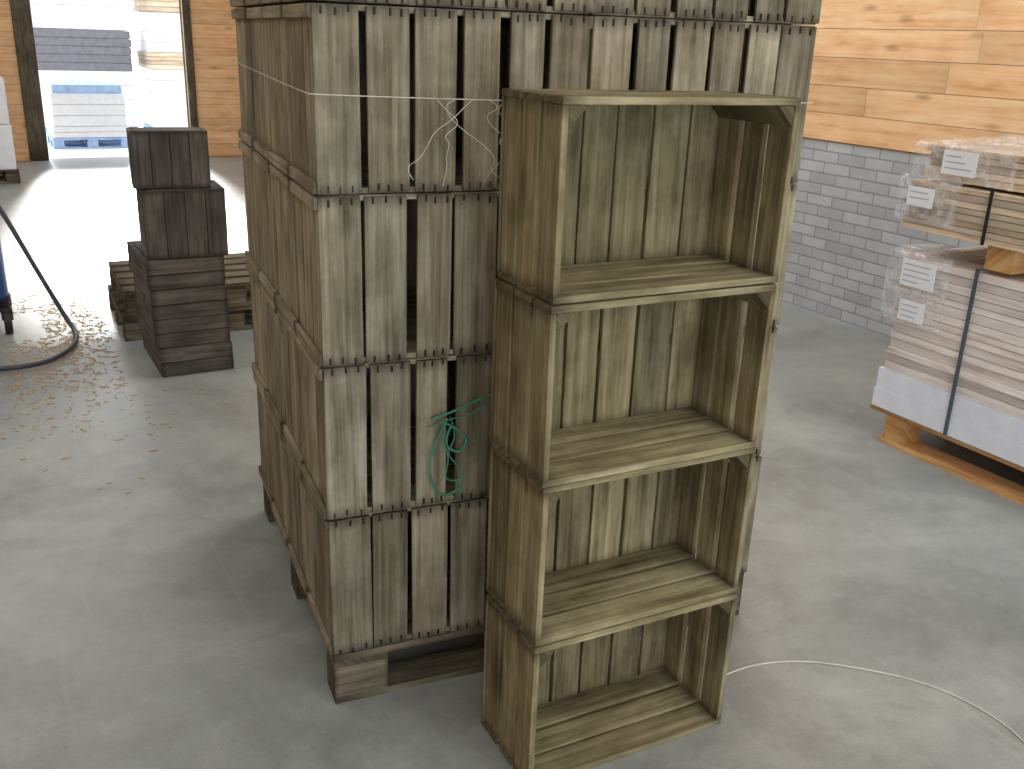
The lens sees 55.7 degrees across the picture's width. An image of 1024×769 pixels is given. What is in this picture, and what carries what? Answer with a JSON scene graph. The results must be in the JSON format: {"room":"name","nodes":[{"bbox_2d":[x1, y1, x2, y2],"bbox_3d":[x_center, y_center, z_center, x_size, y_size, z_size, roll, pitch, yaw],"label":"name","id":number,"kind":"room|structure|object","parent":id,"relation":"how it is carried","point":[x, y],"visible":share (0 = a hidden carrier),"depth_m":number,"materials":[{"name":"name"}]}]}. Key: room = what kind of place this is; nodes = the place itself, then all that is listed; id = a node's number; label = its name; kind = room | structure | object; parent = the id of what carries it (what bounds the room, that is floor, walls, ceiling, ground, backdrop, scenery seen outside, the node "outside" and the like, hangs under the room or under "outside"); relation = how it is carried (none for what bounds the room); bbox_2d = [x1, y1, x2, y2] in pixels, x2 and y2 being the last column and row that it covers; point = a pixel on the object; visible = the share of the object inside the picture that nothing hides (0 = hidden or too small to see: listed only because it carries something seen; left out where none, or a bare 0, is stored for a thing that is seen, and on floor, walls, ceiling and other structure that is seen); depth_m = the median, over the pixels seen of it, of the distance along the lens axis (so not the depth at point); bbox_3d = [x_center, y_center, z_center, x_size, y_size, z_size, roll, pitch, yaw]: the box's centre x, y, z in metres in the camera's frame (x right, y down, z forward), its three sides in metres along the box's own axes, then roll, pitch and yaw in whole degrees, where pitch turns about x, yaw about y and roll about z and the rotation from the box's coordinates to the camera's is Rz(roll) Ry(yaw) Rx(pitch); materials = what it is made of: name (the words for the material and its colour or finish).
{"room":"warehouse","nodes":[
{"label":"warehouse","id":0,"kind":"room"},
{"bbox_2d":[0,0,241,160],"bbox_3d":[-6.806,-4.941,11.296,9.970,4.600,0.160,-9,22,-28],"label":"wall","id":1,"kind":"structure","parent":0,"point":[214,39],"depth_m":13.02,"materials":[{"name":"brown wood"}]},
{"bbox_2d":[9,0,198,160],"bbox_3d":[-5.147,-4.877,12.180,2.120,4.000,0.040,-9,22,-28],"label":"trim","id":2,"kind":"structure","parent":1,"relation":"attached to","point":[21,16],"depth_m":12.17,"materials":[{"name":"brown wood"}]},
{"bbox_2d":[0,155,1023,768],"bbox_3d":[-2.608,0.013,4.880,10.390,0.100,17.800,-9,22,-28],"label":"floor","id":3,"kind":"structure","parent":0,"point":[161,623],"depth_m":3.19,"materials":[{"name":"concrete"}]},
{"bbox_2d":[0,76,20,183],"bbox_3d":[-6.051,-2.815,10.632,1.000,1.100,1.000,-9,22,-28],"label":"load","id":4,"kind":"object","parent":3,"relation":"on","point":[8,167],"visible":1,"depth_m":10.49,"materials":[{"name":"white wood"}]},
{"bbox_2d":[0,205,78,370],"bbox_3d":[-2.854,-0.695,5.199,0.861,1.000,1.094,-9,22,-28],"label":"vacuum","id":5,"kind":"object","parent":3,"relation":"on","point":[6,311],"visible":1,"depth_m":5.48,"materials":[{"name":"black plastic"}]},
{"bbox_2d":[0,275,238,492],"bbox_3d":[-2.544,-0.130,5.130,3.584,0.004,2.015,17,25,36],"label":"debris","id":6,"kind":"object","parent":3,"relation":"on","point":[55,311],"visible":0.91,"depth_m":5.26,"materials":[{"name":"beige wood"}]},
{"bbox_2d":[107,284,252,341],"bbox_3d":[-1.835,-0.510,6.059,1.224,0.144,0.836,-9,22,-28],"label":"wooden pallet","id":7,"kind":"object","parent":3,"relation":"on","point":[132,330],"visible":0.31,"depth_m":5.73,"materials":[{"name":"brown wood"}]},
{"bbox_2d":[108,253,250,315],"bbox_3d":[-1.812,-0.651,6.019,1.224,0.144,0.836,-9,22,-28],"label":"wooden pallet","id":8,"kind":"object","parent":7,"relation":"on","point":[237,278],"visible":0.32,"depth_m":5.73,"materials":[{"name":"brown wood"}]},
{"bbox_2d":[142,329,233,376],"bbox_3d":[-1.758,-0.216,5.236,0.361,0.146,0.561,-9,22,-28],"label":"wooden crate","id":9,"kind":"object","parent":3,"relation":"on","point":[197,358],"visible":0.56,"depth_m":5.01,"materials":[{"name":"brown wood"}]},
{"bbox_2d":[135,295,229,348],"bbox_3d":[-1.770,-0.360,5.189,0.377,0.146,0.563,-9,22,-28],"label":"wooden crate","id":10,"kind":"object","parent":9,"relation":"on","point":[167,333],"visible":0.64,"depth_m":4.97,"materials":[{"name":"brown wood"}]},
{"bbox_2d":[133,273,227,320],"bbox_3d":[-1.757,-0.497,5.123,0.371,0.146,0.552,-9,22,-28],"label":"wooden crate","id":11,"kind":"object","parent":10,"relation":"on","point":[176,303],"visible":0.65,"depth_m":4.90,"materials":[{"name":"brown wood"}]},
{"bbox_2d":[127,240,225,290],"bbox_3d":[-1.764,-0.641,5.075,0.387,0.146,0.549,-9,22,-28],"label":"wooden crate","id":12,"kind":"object","parent":11,"relation":"on","point":[172,273],"visible":0.75,"depth_m":4.87,"materials":[{"name":"brown wood"}]},
{"bbox_2d":[136,180,228,259],"bbox_3d":[-1.676,-0.844,4.921,0.391,0.336,0.320,-7,22,-25],"label":"wooden crate","id":13,"kind":"object","parent":12,"relation":"on","point":[173,222],"visible":0.84,"depth_m":4.79,"materials":[{"name":"brown wood"}]},
{"bbox_2d":[126,127,210,188],"bbox_3d":[-1.687,-1.117,4.766,0.362,0.271,0.200,-6,21,-22],"label":"wooden crate","id":14,"kind":"object","parent":13,"relation":"on","point":[159,157],"visible":1,"depth_m":4.68,"materials":[{"name":"brown wood"}]},
{"bbox_2d":[263,484,743,703],"bbox_3d":[-0.101,0.530,3.326,1.290,0.152,1.190,-6,21,-22],"label":"wooden pallet","id":15,"kind":"object","parent":3,"relation":"on","point":[365,673],"visible":0.21,"depth_m":2.67,"materials":[{"name":"brown wood"}]},
{"bbox_2d":[230,0,821,655],"bbox_3d":[-0.068,-0.483,2.958,1.313,1.998,1.205,-6,21,-22],"label":"crates","id":16,"kind":"object","parent":15,"relation":"on","point":[372,284],"visible":0.57,"depth_m":2.38,"materials":[{"name":"brown wood"}]},
{"bbox_2d":[427,393,490,495],"bbox_3d":[-0.127,0.153,2.455,0.182,0.270,0.019,-5,21,-20],"label":"twine","id":17,"kind":"object","parent":16,"relation":"attached to","point":[488,395],"visible":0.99,"depth_m":2.44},
{"bbox_2d":[232,60,812,184],"bbox_3d":[-0.207,-0.660,2.450,1.793,0.229,0.890,9,21,18],"label":"twine","id":18,"kind":"object","parent":16,"relation":"attached to","point":[232,60],"visible":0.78,"depth_m":2.17,"materials":[{"name":"beige fabric"}]},
{"bbox_2d":[481,592,737,768],"bbox_3d":[0.244,0.709,2.494,0.583,0.399,0.265,-8,22,-26],"label":"wooden crate","id":19,"kind":"object","parent":3,"relation":"on","point":[597,722],"visible":0.64,"depth_m":2.54,"materials":[{"name":"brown wood"}]},
{"bbox_2d":[486,445,755,646],"bbox_3d":[0.259,0.331,2.364,0.582,0.398,0.265,-8,22,-26],"label":"wooden crate","id":20,"kind":"object","parent":19,"relation":"on","point":[578,598],"visible":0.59,"depth_m":2.43,"materials":[{"name":"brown wood"}]},
{"bbox_2d":[489,278,776,487],"bbox_3d":[0.270,-0.044,2.223,0.582,0.398,0.265,-8,22,-26],"label":"wooden crate","id":21,"kind":"object","parent":20,"relation":"on","point":[696,420],"visible":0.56,"depth_m":2.29,"materials":[{"name":"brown wood"}]},
{"bbox_2d":[497,88,800,304],"bbox_3d":[0.287,-0.422,2.093,0.582,0.399,0.265,-8,22,-26],"label":"wooden crate","id":22,"kind":"object","parent":21,"relation":"on","point":[702,199],"visible":1,"depth_m":2.16,"materials":[{"name":"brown wood"}]},
{"bbox_2d":[727,661,1023,742],"bbox_3d":[1.008,0.884,2.668,0.895,0.004,0.350,12,22,26],"label":"cord","id":23,"kind":"object","parent":3,"relation":"on","point":[1017,735],"visible":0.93,"depth_m":2.80,"materials":[{"name":"white plastic"}]},
{"bbox_2d":[870,402,1023,505],"bbox_3d":[2.570,0.405,3.939,0.960,0.160,2.000,-9,22,-28],"label":"wooden pallet","id":24,"kind":"object","parent":3,"relation":"on","point":[901,433],"visible":0.31,"depth_m":4.23,"materials":[{"name":"brown wood"}]},
{"bbox_2d":[872,245,1023,466],"bbox_3d":[2.642,0.027,3.663,1.031,0.737,2.314,-9,22,-28],"label":"boards","id":25,"kind":"object","parent":24,"relation":"on","point":[953,367],"visible":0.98,"depth_m":4.06,"materials":[{"name":"wood"}]},
{"bbox_2d":[895,141,1023,274],"bbox_3d":[2.659,-0.534,3.460,1.039,0.479,2.311,-9,22,-28],"label":"boards","id":26,"kind":"object","parent":25,"relation":"on","point":[975,193],"visible":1,"depth_m":3.89,"materials":[{"name":"brown wood"}]},
{"bbox_2d":[782,0,1023,336],"bbox_3d":[1.923,-2.883,6.462,0.212,4.600,17.500,-9,22,-28],"label":"wall","id":27,"kind":"structure","parent":0,"point":[890,80],"depth_m":5.99,"materials":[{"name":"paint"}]},
{"label":"outside","id":28,"kind":"structure","parent":0,"visible":0},
{"bbox_2d":[47,67,143,158],"bbox_3d":[-12.200,-7.873,25.947,55.000,0.100,30.850,-9,22,-28],"label":"ground","id":29,"kind":"structure","parent":28,"point":[87,152],"depth_m":13.79,"materials":[{"name":"white concrete"}]},
{"bbox_2d":[30,0,137,136],"bbox_3d":[-6.873,-5.288,15.318,1.500,2.576,1.000,-9,22,-28],"label":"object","id":30,"kind":"object","parent":29,"relation":"on","point":[73,49],"visible":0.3,"depth_m":14.90,"materials":[{"name":"white"}]},
{"bbox_2d":[44,81,128,148],"bbox_3d":[-6.255,-3.971,14.229,1.050,0.876,1.000,-9,22,-28],"label":"load","id":31,"kind":"object","parent":29,"relation":"on","point":[87,112],"visible":0.94,"depth_m":13.85},
{"bbox_2d":[132,0,187,126],"bbox_3d":[-5.446,-5.253,15.933,1.200,2.196,1.000,-9,22,-28],"label":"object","id":32,"kind":"object","parent":29,"relation":"on","point":[160,55],"visible":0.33,"depth_m":15.44,"materials":[{"name":"white"}]}
]}

